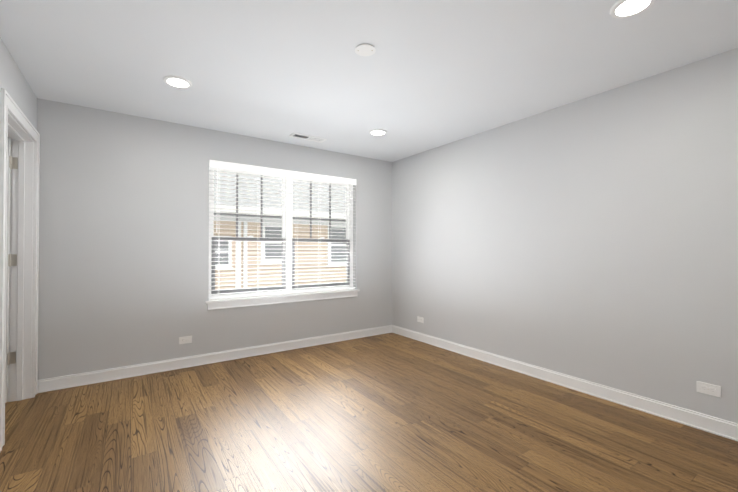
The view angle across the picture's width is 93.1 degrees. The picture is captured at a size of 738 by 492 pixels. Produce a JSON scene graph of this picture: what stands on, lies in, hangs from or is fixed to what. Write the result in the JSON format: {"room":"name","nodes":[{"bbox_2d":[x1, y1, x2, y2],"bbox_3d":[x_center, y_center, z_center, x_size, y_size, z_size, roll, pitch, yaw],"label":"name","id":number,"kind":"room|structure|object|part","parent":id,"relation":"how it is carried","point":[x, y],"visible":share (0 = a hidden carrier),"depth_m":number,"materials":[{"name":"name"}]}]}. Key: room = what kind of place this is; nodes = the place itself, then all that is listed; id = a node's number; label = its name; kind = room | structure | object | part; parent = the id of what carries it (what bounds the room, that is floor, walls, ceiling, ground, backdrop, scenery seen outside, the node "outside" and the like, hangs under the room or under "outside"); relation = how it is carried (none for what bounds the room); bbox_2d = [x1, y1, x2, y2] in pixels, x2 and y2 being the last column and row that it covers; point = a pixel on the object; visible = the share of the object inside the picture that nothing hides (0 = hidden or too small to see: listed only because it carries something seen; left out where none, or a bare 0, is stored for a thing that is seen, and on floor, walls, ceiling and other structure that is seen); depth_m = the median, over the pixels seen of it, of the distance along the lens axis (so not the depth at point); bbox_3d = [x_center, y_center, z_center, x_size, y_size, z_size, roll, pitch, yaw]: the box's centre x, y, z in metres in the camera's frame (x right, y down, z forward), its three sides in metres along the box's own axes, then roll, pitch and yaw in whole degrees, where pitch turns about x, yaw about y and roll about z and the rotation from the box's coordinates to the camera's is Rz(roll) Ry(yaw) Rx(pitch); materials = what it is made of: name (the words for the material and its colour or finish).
{"room":"empty bedroom","nodes":[
{"label":"empty bedroom","id":0,"kind":"room"},
{"bbox_2d":[0,37,36,129],"bbox_3d":[-1.572,-0.025,1.065,0.120,2.440,4.350,0,-1,-35],"label":"wall","id":1,"kind":"structure","parent":0,"point":[14,84],"depth_m":2.37,"materials":[{"name":"grey paint"}]},
{"bbox_2d":[5,138,17,402],"bbox_3d":[-3.093,0.182,2.479,0.843,2.029,0.147,0,-1,-35],"label":"door","id":2,"kind":"structure","parent":1,"relation":"in","point":[7,273],"depth_m":2.69,"materials":[{"name":"white paint"}]},
{"bbox_3d":[-2.768,0.110,2.712,0.043,1.622,0.042,0,-1,-35],"label":"door jamb hinges","id":3,"kind":"part","parent":2,"relation":"part of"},
{"bbox_2d":[0,88,39,450],"bbox_3d":[-2.507,0.140,2.422,0.166,2.136,0.992,0,-1,-35],"label":"door frame","id":4,"kind":"structure","parent":1,"relation":"attached to","point":[22,270],"depth_m":2.74,"materials":[{"name":"white paint"}]},
{"bbox_2d":[8,98,391,379],"bbox_3d":[-1.825,-0.001,3.628,5.370,2.440,0.160,0,-1,-35],"label":"wall","id":5,"kind":"structure","parent":0,"point":[123,279],"depth_m":3.35,"materials":[{"name":"grey paint"}]},
{"bbox_2d":[179,336,191,343],"bbox_3d":[-1.840,0.943,3.506,0.115,0.070,0.009,0,-1,-35],"label":"electrical outlet","id":6,"kind":"object","parent":5,"relation":"attached to","point":[185,339],"visible":1,"depth_m":3.50,"materials":[{"name":"white plastic"}]},
{"bbox_2d":[37,325,391,392],"bbox_3d":[-1.217,1.169,3.925,3.720,0.105,0.022,0,-1,-35],"label":"baseboard","id":7,"kind":"structure","parent":5,"relation":"attached to","point":[68,381],"depth_m":3.53,"materials":[{"name":"white paint"}]},
{"bbox_2d":[209,167,354,299],"bbox_3d":[-0.971,-0.160,4.232,1.820,1.470,0.155,0,-1,-35],"label":"window","id":8,"kind":"structure","parent":5,"relation":"in","point":[288,240],"depth_m":4.20,"materials":[{"name":"white plastic"}]},
{"bbox_2d":[209,160,356,298],"bbox_3d":[-0.935,-0.166,4.181,1.816,1.457,0.076,0,-1,-35],"label":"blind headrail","id":9,"kind":"object","parent":8,"relation":"attached to","point":[259,169],"visible":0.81,"depth_m":4.07,"materials":[{"name":"white plastic"}]},
{"bbox_2d":[216,166,219,257],"bbox_3d":[-1.600,-0.160,3.715,0.024,1.404,0.089,0,-1,-14],"label":"blind cord","id":10,"kind":"object","parent":9,"relation":"hanging from","point":[218,177],"depth_m":3.71,"materials":[{"name":"white fabric"}]},
{"bbox_2d":[257,180,258,293],"bbox_3d":[-1.258,-0.153,3.971,0.002,1.394,0.055,0,-1,-35],"label":"blind cord","id":11,"kind":"object","parent":9,"relation":"hanging from","point":[258,180],"depth_m":3.99,"materials":[{"name":"white plastic"}]},
{"bbox_2d":[296,188,297,290],"bbox_3d":[-0.875,-0.150,4.235,0.002,1.394,0.055,0,-1,-35],"label":"blind cord","id":12,"kind":"object","parent":9,"relation":"hanging from","point":[296,188],"depth_m":4.21,"materials":[{"name":"white plastic"}]},
{"bbox_2d":[318,181,320,288],"bbox_3d":[-0.625,-0.149,4.407,0.002,1.394,0.055,0,-1,-35],"label":"blind cord","id":13,"kind":"object","parent":9,"relation":"hanging from","point":[318,181],"depth_m":4.42,"materials":[{"name":"white fabric"}]},
{"bbox_2d":[205,289,359,309],"bbox_3d":[-0.933,0.622,4.169,1.880,0.095,0.120,0,-1,-35],"label":"window sill","id":14,"kind":"structure","parent":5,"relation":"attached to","point":[214,304],"depth_m":4.04,"materials":[{"name":"white paint"}]},
{"bbox_2d":[0,333,737,491],"bbox_3d":[-0.557,1.232,1.775,5.370,0.060,4.630,0,-1,-35],"label":"floor","id":15,"kind":"structure","parent":0,"point":[390,412],"depth_m":2.25,"materials":[{"name":"brown wood"}]},
{"bbox_2d":[0,0,737,161],"bbox_3d":[-0.557,-1.278,1.799,5.370,0.080,4.630,0,-1,-35],"label":"ceiling","id":16,"kind":"structure","parent":0,"point":[428,75],"depth_m":2.30,"materials":[{"name":"white paint"}]},
{"bbox_2d":[163,76,191,88],"bbox_3d":[-1.434,-1.226,2.622,0.194,0.009,0.194,0,-1,-35],"label":"recessed light","id":17,"kind":"object","parent":16,"relation":"in","point":[178,82],"visible":1,"depth_m":2.61,"materials":[{"name":"white plastic"}]},
{"bbox_2d":[289,132,326,142],"bbox_3d":[-0.682,-1.215,3.928,0.400,0.007,0.150,0,-1,-35],"label":"ceiling vent","id":18,"kind":"object","parent":16,"relation":"in","point":[307,137],"visible":1,"depth_m":3.92,"materials":[{"name":"white plastic"}]},
{"bbox_2d":[355,44,375,55],"bbox_3d":[-0.024,-1.230,2.196,0.132,0.009,0.132,0,-1,-35],"label":"cover plate","id":19,"kind":"object","parent":16,"relation":"attached to","point":[365,50],"visible":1,"depth_m":2.19,"materials":[{"name":"white plastic"}]},
{"bbox_2d":[369,129,386,135],"bbox_3d":[0.097,-1.216,3.748,0.194,0.009,0.194,0,-1,-35],"label":"recessed light","id":20,"kind":"object","parent":16,"relation":"in","point":[377,132],"visible":1,"depth_m":3.74,"materials":[{"name":"white plastic"}]},
{"bbox_2d":[610,0,655,18],"bbox_3d":[1.355,-1.234,1.798,0.194,0.009,0.194,0,-1,-35],"label":"recessed light","id":21,"kind":"object","parent":16,"relation":"in","point":[620,9],"visible":1,"depth_m":1.81,"materials":[{"name":"white plastic"}]},
{"bbox_2d":[392,48,737,422],"bbox_3d":[1.650,-0.005,3.209,0.120,2.440,4.470,0,-1,-35],"label":"wall","id":22,"kind":"structure","parent":0,"point":[594,238],"depth_m":2.82,"materials":[{"name":"grey paint"}]},
{"bbox_2d":[417,316,423,322],"bbox_3d":[0.665,0.952,4.519,0.009,0.070,0.115,0,-1,-35],"label":"electrical outlet","id":23,"kind":"object","parent":22,"relation":"attached to","point":[420,319],"visible":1,"depth_m":4.52,"materials":[{"name":"white plastic"}]},
{"bbox_2d":[392,325,737,440],"bbox_3d":[1.558,1.163,3.208,0.022,0.105,4.350,0,-1,-35],"label":"baseboard","id":24,"kind":"structure","parent":22,"relation":"attached to","point":[709,424],"depth_m":2.80,"materials":[{"name":"white paint"}]},
{"bbox_2d":[696,381,720,397],"bbox_3d":[2.209,0.931,2.275,0.009,0.070,0.115,0,-1,-35],"label":"electrical outlet","id":25,"kind":"object","parent":22,"relation":"attached to","point":[709,389],"visible":1,"depth_m":2.27,"materials":[{"name":"white plastic"}]},
{"label":"outside","id":26,"kind":"structure","parent":0,"visible":0},
{"bbox_2d":[210,170,345,299],"bbox_3d":[-1.177,0.922,9.443,17.000,6.704,2.780,0,-1,-35],"label":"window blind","id":27,"kind":"structure","parent":26,"point":[250,253],"depth_m":7.72,"materials":[{"name":"beige plastic"}]}
]}

